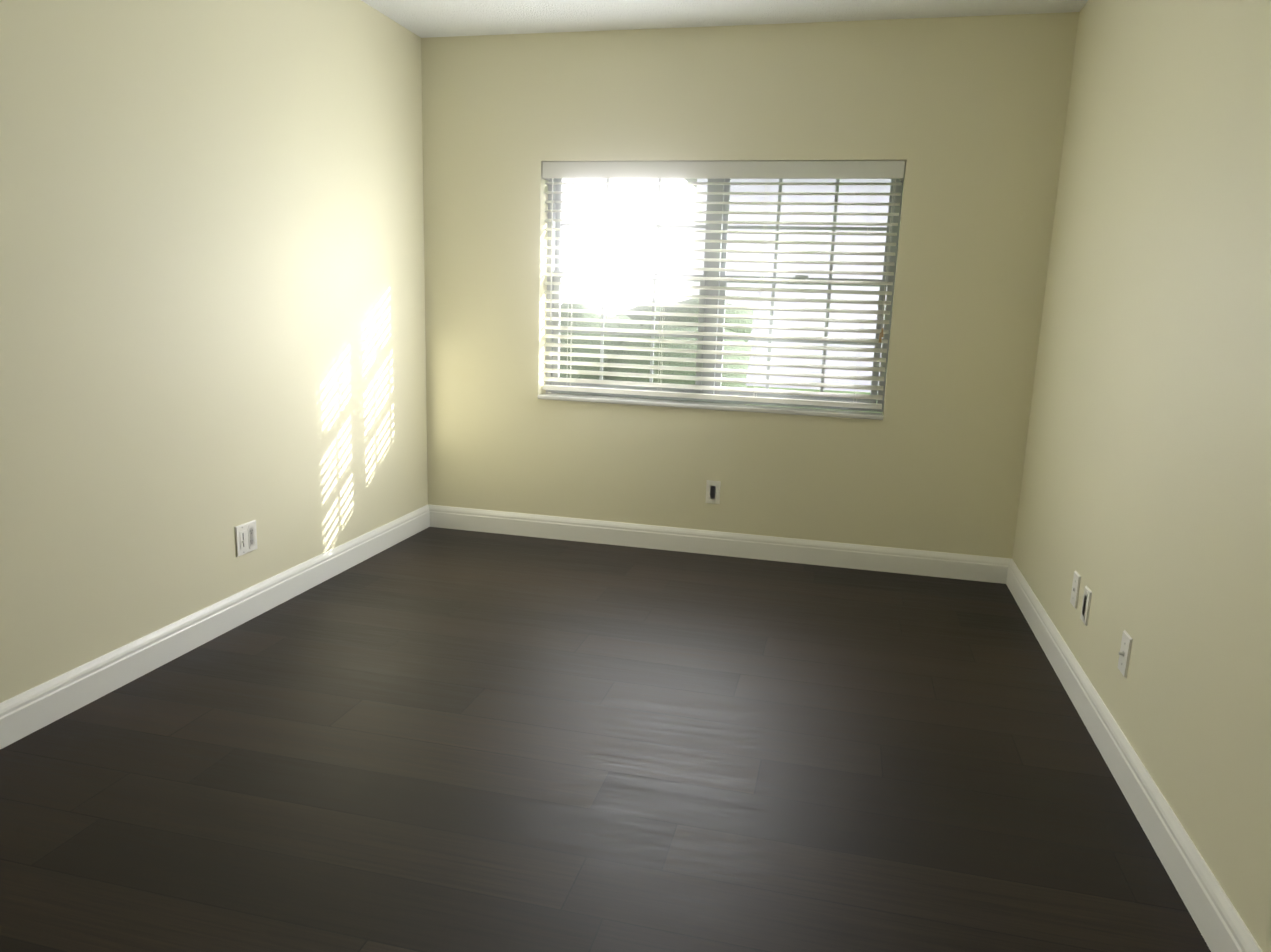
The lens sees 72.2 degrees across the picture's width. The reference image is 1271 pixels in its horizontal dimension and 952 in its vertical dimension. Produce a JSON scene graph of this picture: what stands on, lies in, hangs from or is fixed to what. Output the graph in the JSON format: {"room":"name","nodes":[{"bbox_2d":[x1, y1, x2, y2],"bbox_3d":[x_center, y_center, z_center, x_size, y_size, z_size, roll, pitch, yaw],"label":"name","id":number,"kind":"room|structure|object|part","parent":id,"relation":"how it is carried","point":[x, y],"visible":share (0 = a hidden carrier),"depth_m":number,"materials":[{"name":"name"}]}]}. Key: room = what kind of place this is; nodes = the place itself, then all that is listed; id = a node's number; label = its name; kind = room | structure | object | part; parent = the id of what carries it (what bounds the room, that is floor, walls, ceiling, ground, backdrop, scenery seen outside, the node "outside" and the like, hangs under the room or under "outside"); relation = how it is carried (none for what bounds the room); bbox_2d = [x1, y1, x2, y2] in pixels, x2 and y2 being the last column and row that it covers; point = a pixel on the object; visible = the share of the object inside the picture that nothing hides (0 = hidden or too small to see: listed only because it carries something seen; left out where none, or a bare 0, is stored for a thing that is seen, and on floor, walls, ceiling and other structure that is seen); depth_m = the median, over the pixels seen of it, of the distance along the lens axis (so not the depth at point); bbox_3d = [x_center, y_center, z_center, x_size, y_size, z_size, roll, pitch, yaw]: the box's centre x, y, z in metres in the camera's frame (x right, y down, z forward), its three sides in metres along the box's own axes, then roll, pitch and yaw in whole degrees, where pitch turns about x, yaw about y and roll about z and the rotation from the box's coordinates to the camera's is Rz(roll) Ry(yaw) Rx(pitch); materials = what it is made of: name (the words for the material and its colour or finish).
{"room":"empty bedroom","nodes":[
{"label":"empty bedroom","id":0,"kind":"room"},
{"bbox_2d":[0,0,427,702],"bbox_3d":[-1.831,-0.425,1.849,0.200,2.440,5.928,5,12,13],"label":"wall","id":1,"kind":"structure","parent":0,"point":[212,304],"depth_m":2.90,"materials":[{"name":"beige paint"}]},
{"bbox_2d":[0,504,431,748],"bbox_3d":[-1.550,0.554,2.914,0.016,0.118,3.725,5,12,13],"label":"baseboard","id":2,"kind":"structure","parent":1,"relation":"attached to","point":[25,713],"depth_m":2.94,"materials":[{"name":"white wood"}]},
{"bbox_2d":[235,520,256,556],"bbox_3d":[-1.448,0.232,3.250,0.012,0.115,0.116,5,12,13],"label":"electrical outlet","id":3,"kind":"object","parent":1,"relation":"attached to","point":[245,537],"visible":1,"depth_m":3.24,"materials":[{"name":"white plastic"}]},
{"bbox_2d":[0,527,1210,951],"bbox_3d":[-0.374,0.970,1.651,4.335,0.120,6.127,5,12,13],"label":"floor","id":4,"kind":"structure","parent":0,"point":[432,739],"depth_m":2.27,"materials":[{"name":"brown wood"}]},
{"bbox_2d":[361,0,1087,37],"bbox_3d":[-0.267,-1.557,1.241,3.335,0.120,5.928,5,12,13],"label":"ceiling","id":5,"kind":"structure","parent":0,"point":[434,18],"depth_m":3.73,"materials":[{"name":"white paint"}]},
{"bbox_2d":[421,12,1078,558],"bbox_3d":[0.370,-0.831,4.226,2.935,2.440,0.200,5,12,13],"label":"wall","id":6,"kind":"structure","parent":0,"point":[963,118],"depth_m":4.05,"materials":[{"name":"beige paint"}]},
{"bbox_2d":[538,393,882,419],"bbox_3d":[0.338,-0.345,4.269,1.688,0.021,0.127,5,12,13],"label":"window sill","id":7,"kind":"structure","parent":6,"relation":"attached to","point":[729,407],"depth_m":4.22,"materials":[{"name":"stone"}]},
{"bbox_2d":[706,480,720,503],"bbox_3d":[0.382,0.080,4.290,0.070,0.115,0.007,5,12,13],"label":"electrical outlet","id":8,"kind":"object","parent":6,"relation":"attached to","point":[712,492],"visible":1,"depth_m":4.29,"materials":[{"name":"white plastic"}]},
{"bbox_2d":[432,505,1003,583],"bbox_3d":[0.309,0.326,4.352,2.880,0.118,0.016,5,12,13],"label":"baseboard","id":9,"kind":"structure","parent":6,"relation":"attached to","point":[792,550],"depth_m":4.31,"materials":[{"name":"white wood"}]},
{"bbox_2d":[546,166,904,411],"bbox_3d":[0.380,-0.924,4.247,1.690,1.125,0.078,5,12,13],"label":"window","id":10,"kind":"structure","parent":6,"relation":"in","point":[725,217],"depth_m":4.23,"materials":[{"name":"grey"}]},
{"bbox_2d":[542,161,904,408],"bbox_3d":[0.357,-0.915,4.151,1.678,1.100,0.090,5,12,13],"label":"window blind","id":11,"kind":"object","parent":10,"relation":"attached to","point":[669,170],"visible":0.96,"depth_m":4.14,"materials":[{"name":"white plastic"}]},
{"bbox_3d":[0.343,-0.390,4.274,1.670,0.022,0.052,5,12,13],"label":"rail","id":12,"kind":"part","parent":11,"relation":"part of","materials":[{"name":"white plastic"}]},
{"bbox_2d":[1012,0,1270,951],"bbox_3d":[1.214,-0.181,1.140,0.200,2.440,5.928,5,12,13],"label":"wall","id":13,"kind":"structure","parent":0,"point":[1144,509],"depth_m":2.22,"materials":[{"name":"beige paint"}]},
{"bbox_2d":[1070,570,1080,608],"bbox_3d":[1.479,0.383,2.934,0.007,0.115,0.070,5,12,13],"label":"outlet","id":14,"kind":"object","parent":13,"relation":"attached to","point":[1075,588],"visible":1,"depth_m":2.92,"materials":[{"name":"white plastic"}]},
{"bbox_2d":[1080,585,1091,625],"bbox_3d":[1.445,0.416,2.797,0.007,0.115,0.070,5,12,13],"label":"duplex electrical outlet","id":15,"kind":"object","parent":13,"relation":"attached to","point":[1086,603],"visible":1,"depth_m":2.78,"materials":[{"name":"white plastic"}]},
{"bbox_2d":[1117,630,1132,677],"bbox_3d":[1.342,0.489,2.402,0.017,0.115,0.070,5,12,13],"label":"outlet","id":16,"kind":"object","parent":13,"relation":"attached to","point":[1124,653],"visible":1,"depth_m":2.39,"materials":[{"name":"white plastic"}]},
{"bbox_2d":[1004,558,1262,951],"bbox_3d":[1.071,0.948,1.393,0.016,0.118,5.528,5,12,13],"label":"baseboard","id":17,"kind":"structure","parent":13,"relation":"attached to","point":[1218,920],"depth_m":2.15,"materials":[{"name":"white wood"}]},
{"label":"outside","id":18,"kind":"structure","parent":0,"visible":0},
{"bbox_2d":[600,314,881,412],"bbox_3d":[12.743,-6.161,39.904,90.000,0.100,75.652,5,12,13],"label":"lawn","id":19,"kind":"structure","parent":18,"point":[832,391],"depth_m":14.53,"materials":[{"name":"green plant"}]},
{"bbox_2d":[559,297,753,404],"bbox_3d":[-1.085,-1.385,10.302,4.848,1.557,2.186,3,11,6],"label":"trees","id":20,"kind":"object","parent":19,"relation":"on","point":[659,327],"depth_m":9.55,"materials":[{"name":"green plant"}]},
{"bbox_2d":[684,179,890,392],"bbox_3d":[10.110,-4.536,17.101,17.450,5.550,9.900,5,12,13],"label":"house","id":21,"kind":"structure","parent":19,"relation":"on","point":[854,218],"depth_m":14.43,"materials":[{"name":"grey paint"}]}
]}

